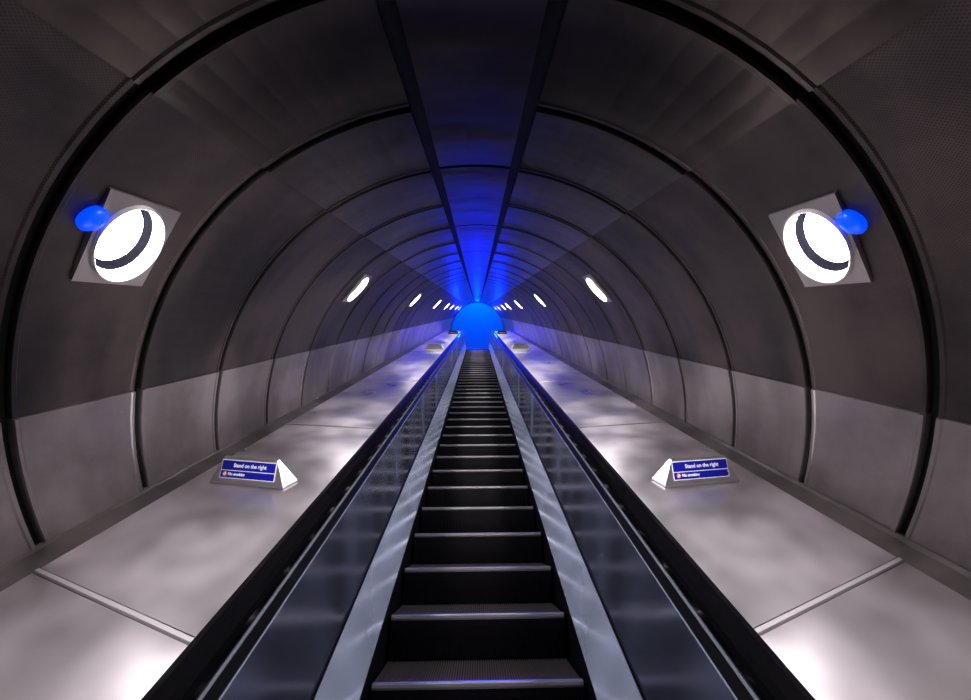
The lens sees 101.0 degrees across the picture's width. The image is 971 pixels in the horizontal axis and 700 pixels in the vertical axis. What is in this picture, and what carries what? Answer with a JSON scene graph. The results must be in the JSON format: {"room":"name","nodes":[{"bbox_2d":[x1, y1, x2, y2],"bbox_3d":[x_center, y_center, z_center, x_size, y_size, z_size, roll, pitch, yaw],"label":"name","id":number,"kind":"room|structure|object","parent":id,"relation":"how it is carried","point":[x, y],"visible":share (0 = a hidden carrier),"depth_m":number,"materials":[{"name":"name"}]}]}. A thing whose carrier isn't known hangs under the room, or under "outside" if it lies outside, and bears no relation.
{"room":"metro station","nodes":[
{"label":"metro station","id":0,"kind":"room"},
{"bbox_2d":[0,0,465,565],"bbox_3d":[-1.453,-0.652,12.206,1.052,14.529,26.049,0,-25,-1],"label":"wall","id":1,"kind":"structure","parent":0,"point":[240,320],"depth_m":1.45,"materials":[{"name":"black metal"}]},
{"bbox_2d":[69,187,180,285],"bbox_3d":[-1.069,-0.321,1.175,0.455,0.264,0.191,-20,-31,36],"label":"wall lamp","id":2,"kind":"object","parent":1,"relation":"attached to","point":[123,226],"visible":0.99,"depth_m":1.19,"materials":[{"name":"grey"}]},
{"bbox_2d":[95,210,142,259],"bbox_3d":[-1.090,-0.346,1.179,0.218,0.025,0.182,-43,5,3],"label":"diffuser","id":3,"kind":"object","parent":2,"relation":"attached to","point":[123,239],"depth_m":1.20,"materials":[{"name":"white"}]},
{"bbox_2d":[0,331,444,591],"bbox_3d":[-1.763,0.098,8.463,0.130,10.412,17.963,0,-25,-1],"label":"baseboard","id":4,"kind":"structure","parent":1,"relation":"attached to","point":[18,568],"depth_m":1.86,"materials":[{"name":"grey metal"}]},
{"bbox_2d":[342,274,371,301],"bbox_3d":[-1.114,-0.534,3.426,0.455,0.264,0.191,-20,-31,36],"label":"wall lamp","id":5,"kind":"object","parent":1,"relation":"attached to","point":[364,279],"visible":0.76,"depth_m":3.44,"materials":[{"name":"grey"}]},
{"bbox_2d":[407,293,421,306],"bbox_3d":[-1.178,-0.833,6.591,0.455,0.264,0.191,-20,-31,36],"label":"wall lamp","id":6,"kind":"object","parent":1,"relation":"attached to","point":[416,298],"visible":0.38,"depth_m":6.54,"materials":[{"name":"grey"}]},
{"bbox_2d":[44,248,893,644],"bbox_3d":[-0.234,-0.303,12.040,3.998,16.030,26.516,0,-25,-1],"label":"trim strips","id":7,"kind":"object","parent":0,"point":[800,248],"depth_m":2.00,"materials":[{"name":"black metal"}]},
{"bbox_2d":[452,303,502,348],"bbox_3d":[-0.603,-1.412,30.304,8.000,12.020,0.200,0,-25,-1],"label":"wall","id":8,"kind":"structure","parent":0,"point":[477,319],"depth_m":30.45,"materials":[{"name":"blue paint"}]},
{"bbox_2d":[15,0,944,304],"bbox_3d":[-0.222,-1.648,11.273,1.416,13.782,23.793,0,-25,-1],"label":"ceiling","id":9,"kind":"structure","parent":0,"point":[478,144],"depth_m":1.02,"materials":[{"name":"black metal"}]},
{"bbox_2d":[489,0,970,571],"bbox_3d":[0.976,-0.656,12.254,1.052,14.529,26.049,0,-25,-1],"label":"wall","id":10,"kind":"structure","parent":0,"point":[859,394],"depth_m":1.41,"materials":[{"name":"black metal"}]},
{"bbox_2d":[451,301,503,330],"bbox_3d":[-0.505,-1.767,25.552,3.999,2.237,2.754,0,-25,-1],"label":"trim","id":11,"kind":"structure","parent":10,"relation":"attached to","point":[477,301],"depth_m":25.05,"materials":[{"name":"blue paint"}]},
{"bbox_2d":[533,293,547,306],"bbox_3d":[0.922,-0.837,6.633,0.455,0.264,0.191,21,-32,-39],"label":"wall lamp","id":12,"kind":"object","parent":10,"relation":"attached to","point":[539,299],"visible":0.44,"depth_m":6.60,"materials":[{"name":"grey"}]},
{"bbox_2d":[583,274,612,301],"bbox_3d":[0.986,-0.538,3.468,0.455,0.264,0.191,21,-32,-39],"label":"wall lamp","id":13,"kind":"object","parent":10,"relation":"attached to","point":[598,290],"visible":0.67,"depth_m":3.48,"materials":[{"name":"grey"}]},
{"bbox_2d":[511,331,970,599],"bbox_3d":[1.427,0.091,8.527,0.130,10.412,17.963,0,-25,-1],"label":"baseboard","id":14,"kind":"structure","parent":10,"relation":"attached to","point":[955,577],"depth_m":1.82,"materials":[{"name":"grey metal"}]},
{"bbox_2d":[768,191,872,286],"bbox_3d":[1.031,-0.325,1.216,0.455,0.264,0.191,21,-32,-39],"label":"wall lamp","id":15,"kind":"object","parent":10,"relation":"attached to","point":[825,232],"visible":0.98,"depth_m":1.23,"materials":[{"name":"grey"}]},
{"bbox_2d":[804,213,848,261],"bbox_3d":[1.051,-0.350,1.222,0.218,0.025,0.182,43,3,-5],"label":"diffuser","id":16,"kind":"object","parent":15,"relation":"attached to","point":[822,242],"depth_m":1.24,"materials":[{"name":"white"}]},
{"bbox_3d":[-0.476,2.526,24.252,8.000,0.180,9.530,0,-25,-1],"label":"floor","id":17,"kind":"structure","parent":0,"visible":0},
{"bbox_2d":[141,329,814,699],"bbox_3d":[-0.187,0.992,9.527,1.470,11.539,20.128,0,-25,-1],"label":"escalator","id":18,"kind":"object","parent":17,"relation":"on","point":[477,544],"visible":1,"depth_m":2.09,"materials":[{"name":"black metal"}]},
{"bbox_2d":[0,331,460,699],"bbox_3d":[-1.308,0.066,8.904,0.790,9.911,17.135,0,-25,-1],"label":"ledge","id":19,"kind":"object","parent":18,"relation":"attached to","point":[170,565],"visible":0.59,"depth_m":1.38,"materials":[{"name":"grey metal"}]},
{"bbox_2d":[210,456,297,488],"bbox_3d":[-1.220,0.648,2.106,0.448,0.178,0.114,-4,-25,8],"label":"sign","id":20,"kind":"object","parent":19,"relation":"on","point":[234,470],"visible":1,"depth_m":2.06,"materials":[{"name":"plastic"}]},
{"bbox_2d":[425,343,443,348],"bbox_3d":[-1.244,-0.079,9.773,0.450,0.156,0.114,-2,-25,3],"label":"sign","id":21,"kind":"object","parent":19,"relation":"on","point":[429,345],"visible":1,"depth_m":9.73,"materials":[{"name":"white"}]},
{"bbox_2d":[494,331,970,699],"bbox_3d":[0.955,0.062,8.949,0.790,9.911,17.135,0,-25,-1],"label":"ledge","id":22,"kind":"object","parent":18,"relation":"attached to","point":[901,633],"visible":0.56,"depth_m":1.37,"materials":[{"name":"grey metal"}]},
{"bbox_2d":[511,343,528,348],"bbox_3d":[0.855,-0.083,9.815,0.450,0.156,0.114,2,-25,-5],"label":"sign","id":23,"kind":"object","parent":22,"relation":"on","point":[515,345],"visible":1,"depth_m":9.77,"materials":[{"name":"white"}]},
{"bbox_2d":[652,455,738,487],"bbox_3d":[1.114,0.646,2.122,0.449,0.169,0.114,3,-25,-8],"label":"sign","id":24,"kind":"object","parent":22,"relation":"on","point":[697,470],"visible":1,"depth_m":2.08,"materials":[{"name":"plastic"}]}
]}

